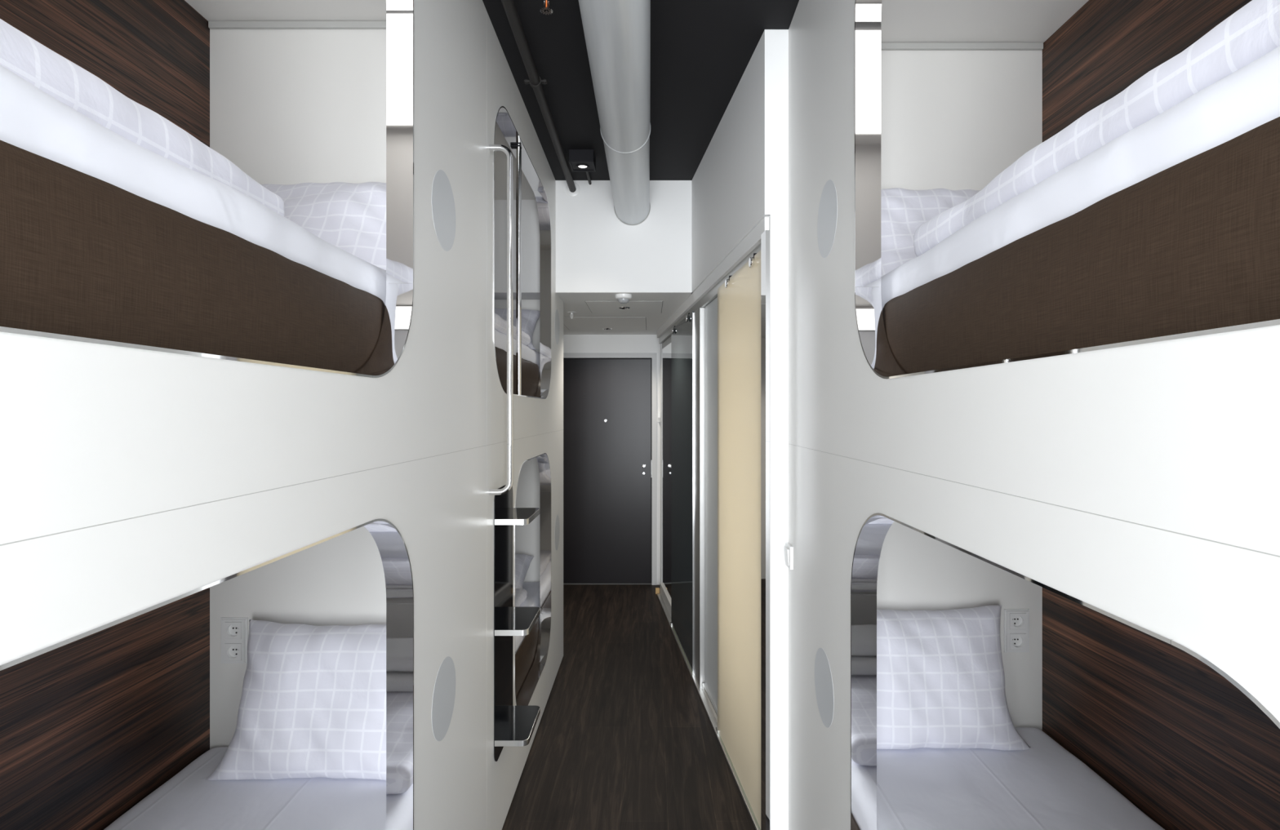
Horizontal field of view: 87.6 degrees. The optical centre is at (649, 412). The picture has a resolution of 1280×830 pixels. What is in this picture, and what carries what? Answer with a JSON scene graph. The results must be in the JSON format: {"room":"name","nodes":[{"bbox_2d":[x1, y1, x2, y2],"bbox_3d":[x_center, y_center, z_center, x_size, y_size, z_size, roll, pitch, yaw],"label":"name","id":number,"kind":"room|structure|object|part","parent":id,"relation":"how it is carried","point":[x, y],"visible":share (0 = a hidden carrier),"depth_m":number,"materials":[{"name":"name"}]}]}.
{"room":"dormitory","nodes":[
{"label":"dormitory","id":0,"kind":"room"},
{"bbox_2d":[494,295,689,334],"bbox_3d":[-0.560,-0.757,5.072,1.920,0.100,2.055,0,0,0],"label":"ceiling","id":1,"kind":"structure","parent":0,"point":[577,304],"depth_m":4.64,"materials":[{"name":"white paint"}]},
{"bbox_2d":[566,311,576,319],"bbox_3d":[-0.553,-0.683,4.727,0.068,0.047,0.068,0,0,0],"label":"sprinkler","id":2,"kind":"object","parent":1,"relation":"attached to","point":[571,313],"visible":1,"depth_m":4.72,"materials":[{"name":"silver metal"}]},
{"bbox_2d":[563,317,646,330],"bbox_3d":[-0.360,-0.706,5.359,0.666,0.002,0.789,0,0,0],"label":"access panel","id":3,"kind":"object","parent":1,"relation":"attached to","point":[577,323],"visible":0.86,"depth_m":5.31,"materials":[{"name":"grey paint"}]},
{"bbox_2d":[614,293,631,303],"bbox_3d":[-0.158,-0.681,4.030,0.104,0.055,0.104,0,0,0],"label":"sensor","id":4,"kind":"object","parent":1,"relation":"attached to","point":[622,298],"visible":1,"depth_m":4.00,"materials":[{"name":"white plastic"}]},
{"bbox_2d":[585,301,662,313],"bbox_3d":[-0.164,-0.706,4.506,0.498,0.002,0.524,0,0,0],"label":"access panel","id":5,"kind":"object","parent":1,"relation":"attached to","point":[595,307],"visible":0.93,"depth_m":4.49,"materials":[{"name":"grey paint"}]},
{"bbox_2d":[618,306,630,309],"bbox_3d":[-0.171,-0.700,4.508,0.080,0.010,0.080,0,0,0],"label":"recessed light","id":6,"kind":"object","parent":5,"relation":"attached to","point":[620,308],"visible":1,"depth_m":4.49,"materials":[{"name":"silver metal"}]},
{"bbox_2d":[494,180,693,295],"bbox_3d":[-0.530,-1.038,3.995,1.980,0.663,0.100,0,0,0],"label":"wall","id":7,"kind":"structure","parent":0,"point":[597,254],"depth_m":3.94,"materials":[{"name":"white paint"}]},
{"bbox_2d":[563,334,662,584],"bbox_3d":[-0.030,0.387,6.150,2.980,2.387,0.100,0,0,0],"label":"wall","id":8,"kind":"structure","parent":0,"point":[571,343],"depth_m":6.10,"materials":[{"name":"white paint"}]},
{"bbox_2d":[563,352,657,585],"bbox_3d":[-0.440,0.520,6.137,1.010,2.120,0.126,0,0,0],"label":"door","id":9,"kind":"structure","parent":8,"relation":"in","point":[610,399],"depth_m":6.11,"materials":[{"name":"grey metal"}]},
{"bbox_3d":[-0.440,1.575,6.133,0.920,0.010,0.045,0,0,0],"label":"sill","id":10,"kind":"part","parent":9,"relation":"part of","materials":[{"name":"grey"}]},
{"bbox_2d":[657,413,660,422],"bbox_3d":[0.086,0.048,6.085,0.029,0.085,0.034,0,0,0],"label":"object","id":11,"kind":"structure","parent":8,"relation":"in","point":[659,414],"depth_m":6.07,"materials":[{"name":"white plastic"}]},
{"bbox_2d":[502,584,755,829],"bbox_3d":[-0.030,1.630,2.025,3.180,0.100,8.350,0,0,0],"label":"floor","id":12,"kind":"structure","parent":0,"point":[625,738],"depth_m":3.23,"materials":[{"name":"brown wood"}]},
{"bbox_2d":[0,445,486,829],"bbox_3d":[-0.996,0.847,1.188,0.884,1.465,2.174,0,0,0],"label":"capsule","id":13,"kind":"object","parent":12,"relation":"on","point":[114,680],"visible":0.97,"depth_m":1.65,"materials":[{"name":"white laminate"}]},
{"bbox_3d":[-1.428,0.865,1.160,0.020,1.370,2.010,0,0,0],"label":"panel","id":14,"kind":"part","parent":13,"relation":"part of","materials":[{"name":"brown wood"}]},
{"bbox_3d":[-0.585,0.775,0.897,0.062,1.118,1.334,0,0,0],"label":"mouth trim","id":15,"kind":"part","parent":13,"relation":"part of","materials":[{"name":"silver metal"}]},
{"bbox_2d":[221,617,248,663],"bbox_3d":[-1.337,0.735,2.144,0.085,0.147,0.011,0,0,0],"label":"wall socket","id":16,"kind":"object","parent":13,"relation":"attached to","point":[234,630],"visible":1,"depth_m":2.14,"materials":[{"name":"white plastic"}]},
{"bbox_2d":[226,645,239,657],"bbox_3d":[-1.337,0.770,2.144,0.039,0.039,0.010,0,0,0],"label":"socket","id":17,"kind":"object","parent":16,"relation":"on","point":[233,651],"depth_m":2.15,"materials":[{"name":"white plastic"}]},
{"bbox_2d":[226,624,239,636],"bbox_3d":[-1.337,0.701,2.144,0.039,0.039,0.010,0,0,0],"label":"socket","id":18,"kind":"object","parent":16,"relation":"on","point":[233,630],"depth_m":2.15,"materials":[{"name":"white plastic"}]},
{"bbox_2d":[0,0,486,546],"bbox_3d":[-0.996,-0.627,1.188,0.884,1.483,2.174,0,0,0],"label":"capsule","id":19,"kind":"object","parent":13,"relation":"on","point":[155,357],"visible":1,"depth_m":1.28,"materials":[{"name":"white plastic"}]},
{"bbox_3d":[-1.428,-0.586,1.160,0.020,1.339,2.010,0,0,0],"label":"panel","id":20,"kind":"part","parent":19,"relation":"part of","materials":[{"name":"brown wood"}]},
{"bbox_2d":[0,65,386,305],"bbox_3d":[-1.026,-0.206,1.160,0.785,0.314,1.980,0,0,0],"label":"mattress","id":21,"kind":"object","parent":19,"relation":"on","point":[32,120],"visible":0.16,"depth_m":0.87,"materials":[{"name":"white fabric"}]},
{"bbox_2d":[0,18,284,217],"bbox_3d":[-0.998,-0.407,0.784,0.579,0.101,1.137,0,0,0],"label":"duvet","id":22,"kind":"object","parent":21,"relation":"on","point":[50,72],"visible":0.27,"depth_m":0.89,"materials":[{"name":"fabric"}]},
{"bbox_2d":[261,182,386,270],"bbox_3d":[-0.942,-0.531,1.962,0.686,0.351,0.355,0,0,0],"label":"pillow","id":23,"kind":"object","parent":21,"relation":"on","point":[350,217],"visible":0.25,"depth_m":1.89,"materials":[{"name":"fabric"}]},
{"bbox_3d":[-0.585,-0.620,0.897,0.062,1.103,1.334,0,0,0],"label":"mouth trim","id":24,"kind":"part","parent":19,"relation":"part of","materials":[{"name":"silver metal"}]},
{"bbox_3d":[-1.025,-1.264,1.160,0.826,0.018,2.010,0,0,0],"label":"ceiling panel","id":25,"kind":"part","parent":19,"relation":"part of","materials":[{"name":"white plastic"}]},
{"bbox_3d":[-1.015,-0.586,2.158,0.806,1.339,0.015,0,0,0],"label":"head panel","id":26,"kind":"part","parent":19,"relation":"part of","materials":[{"name":"white plastic"}]},
{"bbox_2d":[103,746,386,829],"bbox_3d":[-1.026,1.204,1.160,0.785,0.300,1.982,0,0,0],"label":"mattress","id":27,"kind":"object","parent":13,"relation":"on","point":[187,801],"visible":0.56,"depth_m":1.80,"materials":[{"name":"white fabric"}]},
{"bbox_2d":[201,619,386,780],"bbox_3d":[-0.954,0.855,2.018,0.688,0.409,0.277,0,0,0],"label":"pillow","id":28,"kind":"object","parent":27,"relation":"on","point":[313,702],"visible":0.75,"depth_m":1.93,"materials":[{"name":"fabric"}]},
{"bbox_3d":[-1.015,0.865,2.158,0.806,1.370,0.015,0,0,0],"label":"head panel","id":29,"kind":"part","parent":13,"relation":"part of","materials":[{"name":"white"}]},
{"bbox_2d":[486,430,563,829],"bbox_3d":[-0.996,0.847,3.288,0.884,1.465,2.024,0,0,0],"label":"capsule","id":30,"kind":"object","parent":12,"relation":"on","point":[538,460],"visible":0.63,"depth_m":3.49,"materials":[{"name":"white plastic"}]},
{"bbox_2d":[493,484,540,761],"bbox_3d":[-0.497,0.773,2.537,0.126,0.987,0.320,0,0,0],"label":"steps","id":31,"kind":"structure","parent":30,"relation":"attached to","point":[513,725],"depth_m":2.48,"materials":[{"name":"black metal"}]},
{"bbox_3d":[-0.556,0.773,2.538,0.007,0.987,0.317,0,0,0],"label":"panel","id":32,"kind":"part","parent":31,"relation":"part of","materials":[{"name":"black glass"}]},
{"bbox_2d":[486,11,563,445],"bbox_3d":[-0.996,-0.627,3.288,0.884,1.483,2.024,0,0,0],"label":"capsule","id":33,"kind":"object","parent":30,"relation":"on","point":[539,410],"visible":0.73,"depth_m":3.12,"materials":[{"name":"white plastic"}]},
{"bbox_2d":[488,144,513,495],"bbox_3d":[-0.515,-0.319,2.314,0.083,1.216,0.022,0,0,0],"label":"grab rail","id":34,"kind":"object","parent":33,"relation":"attached to","point":[506,489],"visible":1,"depth_m":2.31,"materials":[{"name":"silver metal"}]},
{"bbox_3d":[-1.025,-1.264,3.265,0.826,0.018,1.900,0,0,0],"label":"ceiling panel","id":35,"kind":"part","parent":33,"relation":"part of","materials":[{"name":"white"}]},
{"bbox_2d":[510,144,521,395],"bbox_3d":[-0.585,-0.620,2.921,0.046,1.094,0.027,0,0,0],"label":"pole","id":36,"kind":"object","parent":33,"relation":"attached to","point":[517,147],"visible":0.88,"depth_m":2.91,"materials":[{"name":"silver metal"}]},
{"bbox_2d":[494,328,539,377],"bbox_3d":[-1.026,-0.206,3.264,0.785,0.313,1.869,0,0,0],"label":"mattress","id":37,"kind":"object","parent":33,"relation":"on","point":[500,339],"visible":0.12,"depth_m":3.34,"materials":[{"name":"white fabric"}]},
{"bbox_2d":[494,313,530,346],"bbox_3d":[-0.931,-0.395,3.032,0.585,0.078,1.231,0,0,0],"label":"duvet","id":38,"kind":"object","parent":37,"relation":"on","point":[500,325],"visible":0.16,"depth_m":3.00,"materials":[{"name":"fabric"}]},
{"bbox_2d":[494,308,539,350],"bbox_3d":[-0.971,-0.499,3.990,0.686,0.284,0.360,0,0,0],"label":"pillow","id":39,"kind":"object","parent":37,"relation":"on","point":[529,317],"visible":0.21,"depth_m":4.01,"materials":[{"name":"fabric"}]},
{"bbox_3d":[-1.015,-0.586,4.207,0.806,1.339,0.015,0,0,0],"label":"head panel","id":40,"kind":"part","parent":33,"relation":"part of","materials":[{"name":"white plastic"}]},
{"bbox_3d":[-0.585,-0.620,3.061,0.062,1.103,1.377,0,0,0],"label":"mouth trim","id":41,"kind":"part","parent":33,"relation":"part of","materials":[{"name":"silver metal"}]},
{"bbox_2d":[515,582,539,653],"bbox_3d":[-1.026,1.205,3.265,0.783,0.297,1.868,0,0,0],"label":"mattress","id":42,"kind":"object","parent":30,"relation":"on","point":[532,588],"visible":0.03,"depth_m":3.85,"materials":[{"name":"white fabric"}]},
{"bbox_2d":[515,588,527,606],"bbox_3d":[-1.030,1.031,3.201,0.673,0.063,1.216,0,0,0],"label":"duvet","id":43,"kind":"object","parent":42,"relation":"on","point":[521,595],"visible":0.06,"depth_m":3.69,"materials":[{"name":"fabric"}]},
{"bbox_2d":[515,553,533,595],"bbox_3d":[-1.001,0.942,3.952,0.647,0.181,0.409,0,0,0],"label":"pillow","id":44,"kind":"object","parent":42,"relation":"on","point":[522,562],"visible":0.15,"depth_m":3.98,"materials":[{"name":"fabric"}]},
{"bbox_3d":[-1.015,0.865,4.207,0.806,1.370,0.015,0,0,0],"label":"head panel","id":45,"kind":"part","parent":30,"relation":"part of","materials":[{"name":"white plastic"}]},
{"bbox_3d":[-0.585,0.775,3.245,0.062,1.118,1.009,0,0,0],"label":"mouth trim","id":46,"kind":"part","parent":30,"relation":"part of","materials":[{"name":"silver metal"}]},
{"bbox_2d":[655,587,659,594],"bbox_3d":[0.068,1.554,5.797,0.034,0.049,0.029,0,0,-6],"label":"timber offcut","id":47,"kind":"object","parent":12,"relation":"on","point":[657,589],"visible":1,"depth_m":5.78,"materials":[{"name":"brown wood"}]},
{"bbox_2d":[657,593,759,829],"bbox_3d":[0.261,1.573,4.118,0.058,0.014,3.290,0,0,-6],"label":"threshold","id":48,"kind":"object","parent":12,"relation":"on","point":[709,713],"visible":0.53,"depth_m":3.44,"materials":[{"name":"silver metal"}]},
{"bbox_2d":[660,582,671,617],"bbox_3d":[0.197,1.518,4.869,0.030,0.091,1.778,0,0,-6],"label":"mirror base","id":49,"kind":"object","parent":48,"relation":"on","point":[664,593],"visible":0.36,"depth_m":5.37,"materials":[{"name":"grey metal"}]},
{"bbox_2d":[692,307,705,688],"bbox_3d":[0.290,0.493,3.878,0.048,2.171,0.208,0,0,-6],"label":"door frame","id":50,"kind":"structure","parent":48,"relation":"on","point":[699,316],"depth_m":3.79,"materials":[{"name":"silver metal"}]},
{"bbox_2d":[702,297,717,721],"bbox_3d":[0.341,0.487,3.498,0.030,2.154,0.540,0,0,-6],"label":"sliding door","id":51,"kind":"structure","parent":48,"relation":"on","point":[710,686],"depth_m":3.57,"materials":[{"name":"grey"}]},
{"bbox_3d":[0.341,1.547,3.498,0.029,0.034,0.540,0,0,-6],"label":"frame","id":52,"kind":"part","parent":51,"relation":"part of","materials":[{"name":"silver metal"}]},
{"bbox_2d":[788,444,1279,829],"bbox_3d":[0.927,0.847,1.204,0.864,1.465,2.368,0,0,0],"label":"capsule","id":53,"kind":"object","parent":12,"relation":"on","point":[1153,659],"visible":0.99,"depth_m":1.66,"materials":[{"name":"white plastic"}]},
{"bbox_2d":[784,542,793,569],"bbox_3d":[0.487,0.506,2.345,0.019,0.080,0.078,0,0,0],"label":"light switch","id":54,"kind":"object","parent":53,"relation":"attached to","point":[788,548],"visible":1,"depth_m":2.32,"materials":[{"name":"white plastic"}]},
{"bbox_3d":[0.946,0.865,2.283,0.786,1.370,0.015,0,0,0],"label":"head panel","id":55,"kind":"part","parent":53,"relation":"part of","materials":[{"name":"white plastic"}]},
{"bbox_2d":[1004,608,1029,652],"bbox_3d":[1.250,0.745,2.269,0.085,0.147,0.011,0,0,0],"label":"wall socket","id":56,"kind":"object","parent":53,"relation":"attached to","point":[1016,621],"visible":1,"depth_m":2.27,"materials":[{"name":"white plastic"}]},
{"bbox_2d":[1012,635,1023,647],"bbox_3d":[1.250,0.779,2.269,0.039,0.039,0.010,0,0,0],"label":"socket","id":57,"kind":"object","parent":56,"relation":"on","point":[1017,641],"depth_m":2.27,"materials":[{"name":"white plastic"}]},
{"bbox_2d":[1012,615,1023,626],"bbox_3d":[1.250,0.710,2.269,0.039,0.039,0.010,0,0,0],"label":"socket","id":58,"kind":"object","parent":56,"relation":"on","point":[1017,620],"depth_m":2.27,"materials":[{"name":"white plastic"}]},
{"bbox_2d":[876,727,1164,829],"bbox_3d":[0.956,1.203,1.177,0.764,0.301,2.194,0,0,0],"label":"mattress","id":59,"kind":"object","parent":53,"relation":"on","point":[1044,787],"visible":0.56,"depth_m":1.86,"materials":[{"name":"white fabric"}]},
{"bbox_2d":[876,604,1035,751],"bbox_3d":[0.877,0.850,2.163,0.674,0.418,0.221,0,0,0],"label":"pillow","id":60,"kind":"object","parent":59,"relation":"on","point":[940,675],"visible":0.71,"depth_m":2.08,"materials":[{"name":"fabric"}]},
{"bbox_2d":[788,0,1279,557],"bbox_3d":[0.927,-0.627,1.204,0.864,1.483,2.368,0,0,0],"label":"capsule","id":61,"kind":"object","parent":53,"relation":"on","point":[1117,358],"visible":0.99,"depth_m":1.13,"materials":[{"name":"white plastic"}]},
{"bbox_3d":[0.946,-0.586,2.283,0.786,1.339,0.015,0,0,0],"label":"head panel","id":62,"kind":"part","parent":61,"relation":"part of","materials":[{"name":"white plastic"}]},
{"bbox_3d":[0.956,-1.264,1.177,0.806,0.018,2.225,0,0,0],"label":"ceiling panel","id":63,"kind":"part","parent":61,"relation":"part of","materials":[{"name":"white plastic"}]},
{"bbox_3d":[0.526,-0.620,0.922,0.062,1.103,1.374,0,0,0],"label":"mouth trim","id":64,"kind":"part","parent":61,"relation":"part of","materials":[{"name":"silver metal"}]},
{"bbox_2d":[880,46,1279,308],"bbox_3d":[0.957,-0.206,1.177,0.767,0.314,2.195,0,0,0],"label":"mattress","id":65,"kind":"object","parent":61,"relation":"on","point":[1248,98],"visible":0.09,"depth_m":0.82,"materials":[{"name":"white fabric"}]},
{"bbox_2d":[880,187,980,276],"bbox_3d":[0.873,-0.544,2.117,0.689,0.378,0.311,0,0,0],"label":"pillow","id":66,"kind":"object","parent":65,"relation":"on","point":[903,211],"visible":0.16,"depth_m":2.09,"materials":[{"name":"fabric"}]},
{"bbox_2d":[913,0,1279,256],"bbox_3d":[0.925,-0.405,0.875,0.608,0.097,1.485,0,0,0],"label":"duvet","id":67,"kind":"object","parent":65,"relation":"on","point":[1252,32],"visible":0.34,"depth_m":0.86,"materials":[{"name":"fabric"}]},
{"bbox_3d":[1.349,-0.586,1.177,0.020,1.339,2.225,0,0,0],"label":"panel","id":68,"kind":"part","parent":61,"relation":"part of","materials":[{"name":"brown wood"}]},
{"bbox_3d":[1.349,0.865,1.177,0.020,1.370,2.225,0,0,0],"label":"panel","id":69,"kind":"part","parent":53,"relation":"part of","materials":[{"name":"brown wood"}]},
{"bbox_2d":[482,0,799,180],"bbox_3d":[-0.030,-1.420,0.958,2.980,0.100,6.015,0,0,0],"label":"ceiling","id":70,"kind":"structure","parent":0,"point":[701,51],"depth_m":2.66,"materials":[{"name":"black paint"}]},
{"bbox_2d":[501,0,580,196],"bbox_3d":[-0.455,-1.322,0.949,0.090,0.096,5.996,0,0,0],"label":"pipe","id":71,"kind":"object","parent":70,"relation":"attached to","point":[572,188],"visible":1,"depth_m":2.65,"materials":[{"name":"black metal"}]},
{"bbox_2d":[540,0,552,14],"bbox_3d":[-0.335,-1.335,2.165,0.044,0.070,0.044,0,0,0],"label":"sprinkler","id":72,"kind":"object","parent":70,"relation":"attached to","point":[546,11],"visible":1,"depth_m":2.16,"materials":[{"name":"silver metal"}]},
{"bbox_2d":[568,149,595,172],"bbox_3d":[-0.357,-1.337,3.547,0.129,0.066,0.146,0,0,0],"label":"ceiling spotlight","id":73,"kind":"object","parent":70,"relation":"attached to","point":[580,160],"visible":1,"depth_m":3.47,"materials":[{"name":"black metal"}]},
{"bbox_2d":[586,172,591,184],"bbox_3d":[-0.352,-1.352,3.783,0.016,0.016,0.325,0,0,0],"label":"conduit","id":74,"kind":"object","parent":70,"relation":"attached to","point":[587,173],"visible":0.66,"depth_m":3.84,"materials":[{"name":"black metal"}]},
{"bbox_2d":[578,0,650,226],"bbox_3d":[-0.103,-1.236,0.948,0.215,0.268,5.995,0,0,0],"label":"ventilation duct","id":75,"kind":"object","parent":70,"relation":"hanging from","point":[617,33],"visible":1,"depth_m":2.33,"materials":[{"name":"metal"}]},
{"bbox_2d":[660,30,769,582],"bbox_3d":[0.508,0.105,4.113,0.550,2.950,3.410,0,0,-6],"label":"wall","id":76,"kind":"structure","parent":0,"point":[728,182],"depth_m":2.90,"materials":[{"name":"white paint"}]},
{"bbox_2d":[662,342,671,600],"bbox_3d":[0.204,0.465,4.869,0.012,2.010,1.776,0,0,-6],"label":"wall mirror","id":77,"kind":"object","parent":76,"relation":"attached to","point":[666,351],"visible":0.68,"depth_m":5.45,"materials":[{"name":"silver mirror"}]},
{"bbox_2d":[662,336,671,349],"bbox_3d":[0.205,-0.566,4.870,0.013,0.048,1.778,0,0,-6],"label":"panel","id":78,"kind":"object","parent":76,"relation":"attached to","point":[668,341],"visible":0.29,"depth_m":5.45,"materials":[{"name":"grey"}]},
{"bbox_2d":[657,217,768,829],"bbox_3d":[0.261,0.436,4.099,0.068,2.285,3.388,0,0,-6],"label":"door","id":79,"kind":"structure","parent":76,"relation":"in","point":[739,298],"depth_m":2.94,"materials":[{"name":"beige"}]},
{"bbox_3d":[0.211,1.560,4.460,0.008,0.008,0.918,0,0,-6],"label":"rail","id":80,"kind":"part","parent":79,"relation":"part of","materials":[{"name":"silver metal"}]},
{"bbox_3d":[0.266,-0.649,4.099,0.055,0.114,3.388,0,0,-6],"label":"sliding door rail","id":81,"kind":"part","parent":79,"relation":"part of","materials":[{"name":"silver metal"}]},
{"bbox_3d":[0.377,1.560,2.877,0.008,0.008,0.794,0,0,-6],"label":"rail","id":82,"kind":"part","parent":79,"relation":"part of","materials":[{"name":"silver metal"}]},
{"bbox_2d":[760,230,769,829],"bbox_3d":[0.421,0.464,2.422,0.016,2.232,0.061,0,0,-6],"label":"door frame","id":83,"kind":"structure","parent":76,"relation":"attached to","point":[765,236],"depth_m":2.39,"materials":[{"name":"silver metal"}]},
{"bbox_2d":[764,29,788,829],"bbox_3d":[0.469,0.105,2.414,0.115,2.950,0.050,0,0,0],"label":"wall","id":84,"kind":"structure","parent":0,"point":[776,41],"depth_m":2.39,"materials":[{"name":"white paint"}]}
]}

